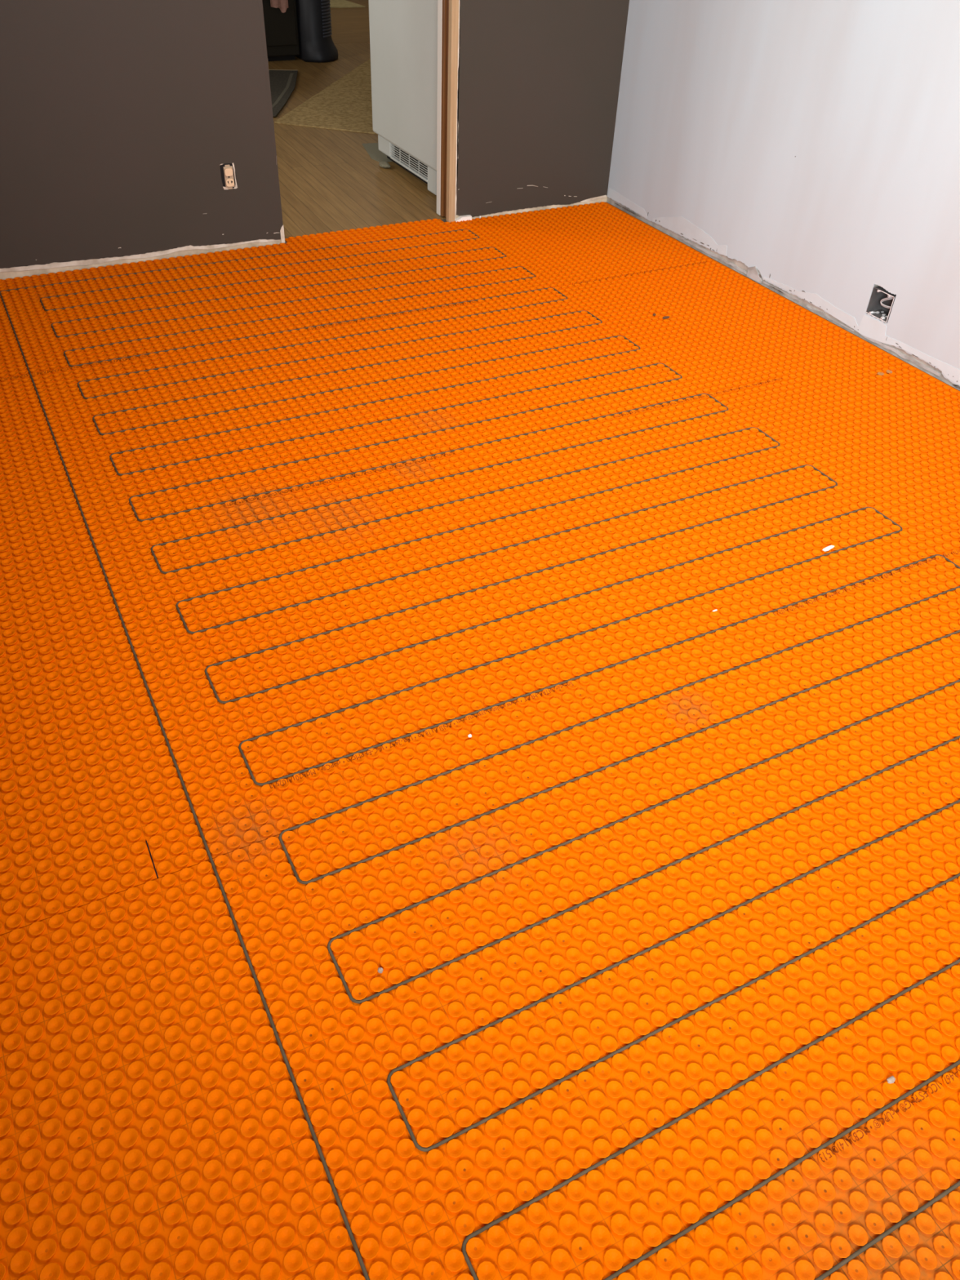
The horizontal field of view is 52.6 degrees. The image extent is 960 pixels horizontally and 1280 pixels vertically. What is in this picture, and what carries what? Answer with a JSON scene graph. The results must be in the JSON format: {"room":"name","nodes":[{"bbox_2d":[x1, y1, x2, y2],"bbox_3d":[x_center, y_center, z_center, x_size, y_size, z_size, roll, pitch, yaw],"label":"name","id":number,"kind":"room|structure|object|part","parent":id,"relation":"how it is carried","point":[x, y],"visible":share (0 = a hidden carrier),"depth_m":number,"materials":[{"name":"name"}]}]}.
{"room":"room under renovation","nodes":[
{"label":"room under renovation","id":0,"kind":"room"},
{"bbox_2d":[0,0,629,279],"bbox_3d":[-1.135,-2.485,3.100,4.240,2.444,0.118,-17,44,-22],"label":"wall","id":1,"kind":"structure","parent":0,"point":[119,119],"depth_m":3.63,"materials":[{"name":"brown paint"}]},
{"bbox_2d":[220,162,237,189],"bbox_3d":[-0.967,-1.784,3.742,0.059,0.094,0.013,-17,44,-22],"label":"power outlet","id":2,"kind":"object","parent":1,"relation":"attached to","point":[227,171],"visible":1,"depth_m":3.74,"materials":[{"name":"beige plastic"}]},
{"bbox_2d":[224,167,232,176],"bbox_3d":[-0.966,-1.798,3.730,0.031,0.028,0.011,-17,44,-22],"label":"receptacle","id":3,"kind":"object","parent":2,"relation":"attached to","point":[228,171],"depth_m":3.73,"materials":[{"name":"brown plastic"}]},
{"bbox_2d":[226,178,234,186],"bbox_3d":[-0.967,-1.770,3.756,0.031,0.028,0.008,-17,44,-22],"label":"receptacle","id":4,"kind":"object","parent":2,"relation":"attached to","point":[229,182],"depth_m":3.75,"materials":[{"name":"beige plastic"}]},
{"bbox_2d":[436,0,460,222],"bbox_3d":[-0.097,-2.677,3.639,0.074,2.100,0.134,-17,44,-22],"label":"door frame","id":5,"kind":"structure","parent":1,"relation":"in","point":[448,11],"depth_m":4.01,"materials":[{"name":"brown wood"}]},
{"bbox_3d":[-0.118,-2.706,3.670,0.072,2.098,0.039,-17,44,-22],"label":"white casing","id":6,"kind":"part","parent":5,"relation":"part of","materials":[{"name":"beige wood"}]},
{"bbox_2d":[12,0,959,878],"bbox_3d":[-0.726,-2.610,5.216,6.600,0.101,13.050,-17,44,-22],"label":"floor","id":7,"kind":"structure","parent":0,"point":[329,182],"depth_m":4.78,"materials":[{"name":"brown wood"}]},
{"bbox_2d":[262,0,299,61],"bbox_3d":[-1.766,-4.396,6.457,0.955,0.918,0.576,-17,44,-22],"label":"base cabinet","id":8,"kind":"object","parent":7,"relation":"on","point":[282,36],"visible":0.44,"depth_m":6.61,"materials":[{"name":"black wood"}]},
{"bbox_2d":[270,0,288,13],"bbox_3d":[-1.328,-4.368,6.339,0.120,0.467,0.018,-17,44,-22],"label":"towel","id":9,"kind":"object","parent":8,"relation":"hanging from","point":[282,5],"visible":1,"depth_m":6.46,"materials":[{"name":"pink fabric"}]},
{"bbox_2d":[268,69,297,116],"bbox_3d":[-1.424,-3.388,5.991,0.549,0.006,1.252,-2,41,-6],"label":"floor mat","id":10,"kind":"object","parent":7,"relation":"on","point":[282,82],"visible":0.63,"depth_m":6.11,"materials":[{"name":"brown"}]},
{"bbox_2d":[294,0,337,62],"bbox_3d":[-1.152,-4.546,6.603,0.294,0.996,0.490,-17,44,-22],"label":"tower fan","id":11,"kind":"object","parent":7,"relation":"on","point":[316,44],"visible":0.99,"depth_m":6.67,"materials":[{"name":"black plastic"}]},
{"bbox_2d":[274,58,377,134],"bbox_3d":[-0.296,-3.442,6.126,1.347,0.008,2.181,9,41,7],"label":"rug","id":12,"kind":"object","parent":7,"relation":"on","point":[346,104],"visible":0.19,"depth_m":5.75,"materials":[{"name":"beige carpet"}]},
{"bbox_2d":[329,0,365,8],"bbox_3d":[-1.922,-5.986,9.001,1.135,0.008,1.740,-17,44,-22],"label":"rug","id":13,"kind":"object","parent":7,"relation":"on","point":[334,3],"visible":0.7,"depth_m":8.66,"materials":[{"name":"beige carpet"}]},
{"bbox_2d":[0,201,734,395],"bbox_3d":[-0.962,-1.250,3.540,3.972,0.009,1.017,-17,44,-22],"label":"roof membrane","id":14,"kind":"object","parent":7,"relation":"on","point":[580,251],"visible":1,"depth_m":3.64,"materials":[{"name":"orange plastic"}]},
{"bbox_2d":[454,214,471,222],"bbox_3d":[-0.075,-1.861,4.287,0.080,0.018,0.020,-17,44,-22],"label":"plaster piece","id":15,"kind":"object","parent":14,"relation":"on","point":[468,217],"visible":1,"depth_m":4.28,"materials":[{"name":"white"}]},
{"bbox_2d":[0,229,959,1279],"bbox_3d":[0.154,-0.169,2.339,1.895,0.006,4.563,-17,44,-22],"label":"cable","id":16,"kind":"object","parent":14,"relation":"on","point":[860,1123],"visible":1,"depth_m":2.00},
{"bbox_2d":[362,142,392,162],"bbox_3d":[-0.456,-2.571,5.105,0.325,0.003,0.360,-17,44,-22],"label":"protector","id":17,"kind":"object","parent":7,"relation":"on","point":[372,148],"visible":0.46,"depth_m":5.05,"materials":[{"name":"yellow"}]},
{"bbox_2d":[378,161,391,168],"bbox_3d":[-0.479,-2.385,4.872,0.051,0.023,0.091,-17,44,-22],"label":"rag","id":18,"kind":"object","parent":7,"relation":"on","point":[383,164],"visible":1,"depth_m":4.85,"materials":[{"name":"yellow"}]},
{"bbox_2d":[368,0,437,195],"bbox_3d":[-0.031,-2.972,4.294,0.690,1.699,0.787,-17,44,-22],"label":"refrigerator","id":19,"kind":"object","parent":7,"relation":"on","point":[403,33],"visible":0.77,"depth_m":4.44,"materials":[{"name":"white metal"}]},
{"bbox_3d":[-0.345,-2.315,4.713,0.038,0.112,0.685,-17,44,-22],"label":"kick panel","id":20,"kind":"part","parent":19,"relation":"part of","materials":[{"name":"white plastic"}]},
{"bbox_2d":[0,271,914,582],"bbox_3d":[-0.507,-0.665,2.884,3.972,0.008,0.958,-17,44,-22],"label":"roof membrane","id":21,"kind":"object","parent":7,"relation":"on","point":[731,339],"visible":1,"depth_m":2.94,"materials":[{"name":"orange plastic"}]},
{"bbox_2d":[0,587,959,1279],"bbox_3d":[0.376,0.469,1.611,3.972,0.008,0.958,-17,44,-22],"label":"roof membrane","id":22,"kind":"object","parent":7,"relation":"on","point":[153,1124],"visible":1,"depth_m":1.47,"materials":[{"name":"orange plastic"}]},
{"bbox_2d":[377,967,382,973],"bbox_3d":[-0.156,0.517,1.520,0.008,0.008,0.010,-17,44,-22],"label":"pebble","id":23,"kind":"object","parent":22,"relation":"on","point":[380,969],"visible":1,"depth_m":1.52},
{"bbox_2d":[886,1075,895,1084],"bbox_3d":[0.599,0.641,1.415,0.015,0.009,0.009,-17,44,-22],"label":"pebble","id":24,"kind":"object","parent":22,"relation":"on","point":[891,1079],"visible":1,"depth_m":1.41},
{"bbox_2d":[0,367,959,935],"bbox_3d":[-0.066,-0.098,2.248,3.974,0.008,0.958,-17,44,-22],"label":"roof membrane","id":25,"kind":"object","parent":7,"relation":"on","point":[89,775],"visible":1,"depth_m":2.18,"materials":[{"name":"orange plastic"}]},
{"bbox_2d":[822,545,834,551],"bbox_3d":[0.876,-0.231,2.443,0.042,0.005,0.013,-23,47,-27],"label":"crumb","id":26,"kind":"object","parent":25,"relation":"on","point":[828,548],"visible":1,"depth_m":2.44,"materials":[{"name":"white"}]},
{"bbox_2d":[822,1186,959,1279],"bbox_3d":[0.817,1.036,0.974,3.972,0.008,0.958,-17,44,-22],"label":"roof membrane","id":27,"kind":"object","parent":7,"relation":"on","point":[926,1246],"visible":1,"depth_m":1.25,"materials":[{"name":"orange plastic"}]},
{"bbox_2d":[606,0,959,390],"bbox_3d":[1.855,-1.514,2.133,0.123,2.444,5.295,-17,44,-22],"label":"wall","id":28,"kind":"structure","parent":0,"point":[809,149],"depth_m":3.45,"materials":[{"name":"white paint"}]},
{"bbox_2d":[866,285,896,322],"bbox_3d":[1.417,-1.170,3.377,0.074,0.090,0.098,-17,44,-22],"label":"electrical box","id":29,"kind":"object","parent":28,"relation":"attached to","point":[881,303],"visible":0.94,"depth_m":3.40,"materials":[{"name":"grey plastic"}]}
]}

